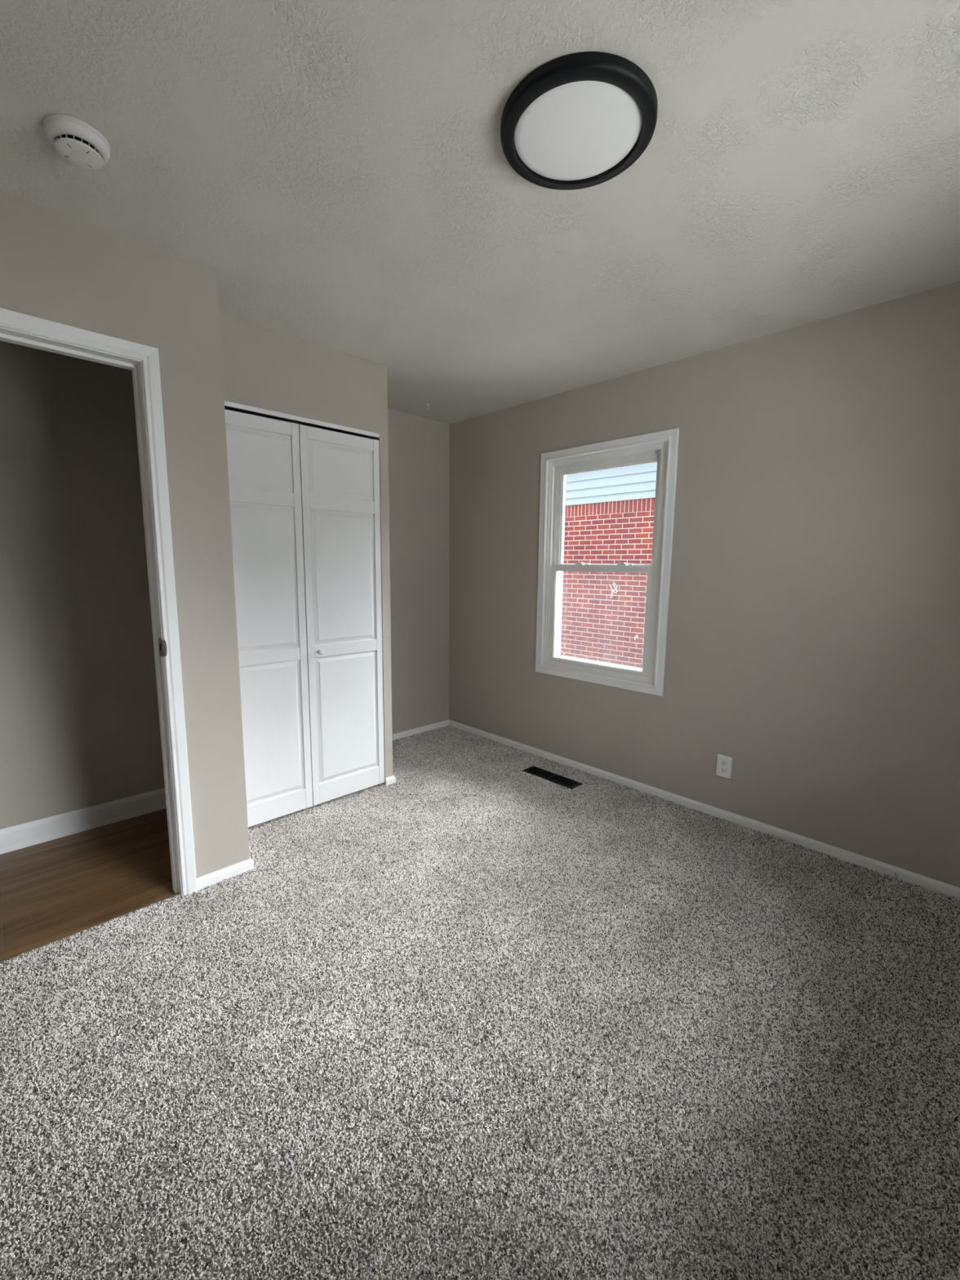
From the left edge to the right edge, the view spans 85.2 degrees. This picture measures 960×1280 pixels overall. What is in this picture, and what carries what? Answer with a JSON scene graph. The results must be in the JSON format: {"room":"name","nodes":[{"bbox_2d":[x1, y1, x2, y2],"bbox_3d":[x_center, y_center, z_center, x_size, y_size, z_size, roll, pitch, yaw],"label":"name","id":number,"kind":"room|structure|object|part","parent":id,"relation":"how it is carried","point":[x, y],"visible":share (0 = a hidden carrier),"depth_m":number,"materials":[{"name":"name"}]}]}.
{"room":"empty bedroom","nodes":[
{"label":"empty bedroom","id":0,"kind":"room"},
{"bbox_2d":[0,340,164,829],"bbox_3d":[-2.893,-0.126,1.766,3.080,2.500,0.187,-7,11,-44],"label":"wall","id":1,"kind":"structure","parent":0,"point":[80,724],"depth_m":2.52,"materials":[{"name":"beige paint"}]},
{"bbox_2d":[0,787,166,854],"bbox_3d":[-2.834,1.018,1.856,3.080,0.116,0.014,-7,11,-44],"label":"baseboard","id":2,"kind":"structure","parent":1,"relation":"attached to","point":[18,837],"depth_m":2.63,"materials":[{"name":"white paint"}]},
{"bbox_2d":[0,190,249,878],"bbox_3d":[-1.795,-0.176,2.092,1.212,2.470,1.006,-7,11,-44],"label":"wall","id":3,"kind":"structure","parent":0,"point":[55,266],"depth_m":1.98,"materials":[{"name":"beige paint"}]},
{"bbox_2d":[0,307,196,895],"bbox_3d":[-1.522,0.036,1.763,0.872,2.112,0.150,-7,11,-44],"label":"door frame","id":4,"kind":"structure","parent":3,"relation":"attached to","point":[15,327],"depth_m":1.94,"materials":[{"name":"white paint"}]},
{"bbox_3d":[-1.217,0.029,1.998,0.061,0.070,0.011,6,10,35],"label":"strike plate","id":5,"kind":"part","parent":4,"relation":"part of","materials":[{"name":"metal"}]},
{"bbox_2d":[195,857,253,890],"bbox_3d":[-1.209,0.991,2.361,0.236,0.056,0.341,-7,11,-44],"label":"baseboard","id":6,"kind":"structure","parent":3,"relation":"attached to","point":[210,879],"depth_m":2.24,"materials":[{"name":"white paint"}]},
{"bbox_2d":[218,311,392,785],"bbox_3d":[-1.121,-0.295,2.977,1.000,2.470,0.667,-7,11,-44],"label":"wall","id":7,"kind":"structure","parent":0,"point":[264,367],"depth_m":2.65,"materials":[{"name":"beige paint"}]},
{"bbox_2d":[224,400,384,826],"bbox_3d":[-0.911,-0.097,2.744,0.940,2.052,0.071,-7,11,-44],"label":"door","id":8,"kind":"structure","parent":7,"relation":"in","point":[304,500],"depth_m":2.74,"materials":[{"name":"white paint"}]},
{"bbox_3d":[-0.854,0.064,2.802,0.031,0.031,0.039,-7,11,-44],"label":"knob","id":9,"kind":"part","parent":8,"relation":"part of","materials":[{"name":"white paint"}]},
{"bbox_2d":[385,775,395,785],"bbox_3d":[-0.787,0.837,3.470,0.068,0.056,0.679,-7,11,-44],"label":"baseboard","id":10,"kind":"structure","parent":7,"relation":"attached to","point":[390,780],"depth_m":3.23,"materials":[{"name":"white paint"}]},
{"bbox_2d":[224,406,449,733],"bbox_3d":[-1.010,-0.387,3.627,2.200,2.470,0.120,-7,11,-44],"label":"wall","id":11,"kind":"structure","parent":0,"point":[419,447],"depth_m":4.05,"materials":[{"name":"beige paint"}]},
{"bbox_2d":[392,720,448,740],"bbox_3d":[-0.632,0.751,4.081,1.038,0.056,0.012,-7,11,-44],"label":"baseboard","id":12,"kind":"structure","parent":11,"relation":"attached to","point":[437,725],"depth_m":4.22,"materials":[{"name":"white paint"}]},
{"bbox_2d":[0,724,959,1279],"bbox_3d":[-0.833,1.188,1.353,5.220,0.058,3.790,-7,11,-44],"label":"floor","id":13,"kind":"structure","parent":0,"point":[471,1015],"depth_m":1.47,"materials":[{"name":"carpet"}]},
{"bbox_2d":[522,765,582,789],"bbox_3d":[0.461,0.882,3.360,0.112,0.008,0.398,-7,11,-44],"label":"floor vent","id":14,"kind":"object","parent":13,"relation":"in","point":[553,777],"visible":1,"depth_m":3.35,"materials":[{"name":"black metal"}]},
{"bbox_2d":[0,0,959,424],"bbox_3d":[-0.803,-1.326,1.048,5.500,0.120,4.220,-7,11,-44],"label":"ceiling","id":15,"kind":"structure","parent":0,"point":[341,169],"depth_m":1.46,"materials":[{"name":"white paint"}]},
{"bbox_2d":[43,113,110,169],"bbox_3d":[-1.047,-1.288,1.363,0.138,0.048,0.138,-7,11,-44],"label":"smoke detector","id":16,"kind":"object","parent":15,"relation":"attached to","point":[79,143],"visible":1,"depth_m":1.33,"materials":[{"name":"plastic"}]},
{"bbox_2d":[500,51,657,190],"bbox_3d":[0.243,-1.276,1.313,0.384,0.031,0.384,-7,11,-44],"label":"ceiling light","id":17,"kind":"object","parent":15,"relation":"in","point":[580,120],"visible":1,"depth_m":1.27,"materials":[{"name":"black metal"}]},
{"bbox_2d":[514,80,642,180],"bbox_3d":[0.243,-1.277,1.313,0.315,0.023,0.315,-7,11,-44],"label":"diffuser","id":18,"kind":"object","parent":17,"relation":"attached to","point":[566,130],"depth_m":1.30,"materials":[{"name":"plastic"}]},
{"bbox_2d":[448,280,959,887],"bbox_3d":[1.138,-0.273,2.979,0.160,2.470,3.820,-7,11,-44],"label":"wall","id":19,"kind":"structure","parent":0,"point":[813,639],"depth_m":2.53,"materials":[{"name":"beige paint"}]},
{"bbox_2d":[535,427,679,696],"bbox_3d":[0.784,-0.465,3.301,0.166,1.481,0.948,-7,11,-44],"label":"window","id":20,"kind":"structure","parent":19,"relation":"in","point":[661,447],"depth_m":3.22,"materials":[{"name":"white paint"}]},
{"bbox_3d":[0.752,-0.148,3.333,0.026,0.656,0.757,-7,11,-44],"label":"sash","id":21,"kind":"part","parent":20,"relation":"part of","materials":[{"name":"white plastic"}]},
{"bbox_3d":[0.784,-0.770,3.267,0.025,0.666,0.752,-7,11,-44],"label":"sash","id":22,"kind":"part","parent":20,"relation":"part of","materials":[{"name":"white plastic"}]},
{"bbox_2d":[448,720,959,900],"bbox_3d":[1.029,0.905,3.123,0.012,0.056,3.720,-7,11,-44],"label":"baseboard","id":23,"kind":"structure","parent":19,"relation":"attached to","point":[936,886],"depth_m":2.73,"materials":[{"name":"white paint"}]},
{"bbox_2d":[715,753,732,779],"bbox_3d":[1.310,0.680,2.805,0.009,0.121,0.077,-7,11,-44],"label":"wall outlet","id":24,"kind":"object","parent":19,"relation":"attached to","point":[724,763],"visible":1,"depth_m":2.80,"materials":[{"name":"white plastic"}]},
{"bbox_2d":[720,767,726,773],"bbox_3d":[1.307,0.700,2.806,0.003,0.027,0.034,-7,11,-44],"label":"receptacle","id":25,"kind":"object","parent":24,"relation":"attached to","point":[722,770],"depth_m":2.80,"materials":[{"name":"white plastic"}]},
{"bbox_2d":[720,760,727,766],"bbox_3d":[1.308,0.661,2.800,0.003,0.027,0.034,-7,11,-44],"label":"receptacle","id":26,"kind":"object","parent":24,"relation":"attached to","point":[723,762],"depth_m":2.80,"materials":[{"name":"white plastic"}]},
{"label":"outside","id":27,"kind":"structure","parent":0,"visible":0},
{"bbox_3d":[3.310,0.933,8.001,50.000,0.150,50.000,-7,11,-44],"label":"ground","id":28,"kind":"structure","parent":27,"visible":0},
{"bbox_2d":[560,462,657,668],"bbox_3d":[4.789,-1.603,9.424,6.650,4.500,12.100,-7,11,-44],"label":"brick house","id":29,"kind":"structure","parent":28,"relation":"on","point":[609,513],"depth_m":7.86,"materials":[{"name":"red brick"},{"name":"mortar"},{"name":"pale blue siding"}]}
]}

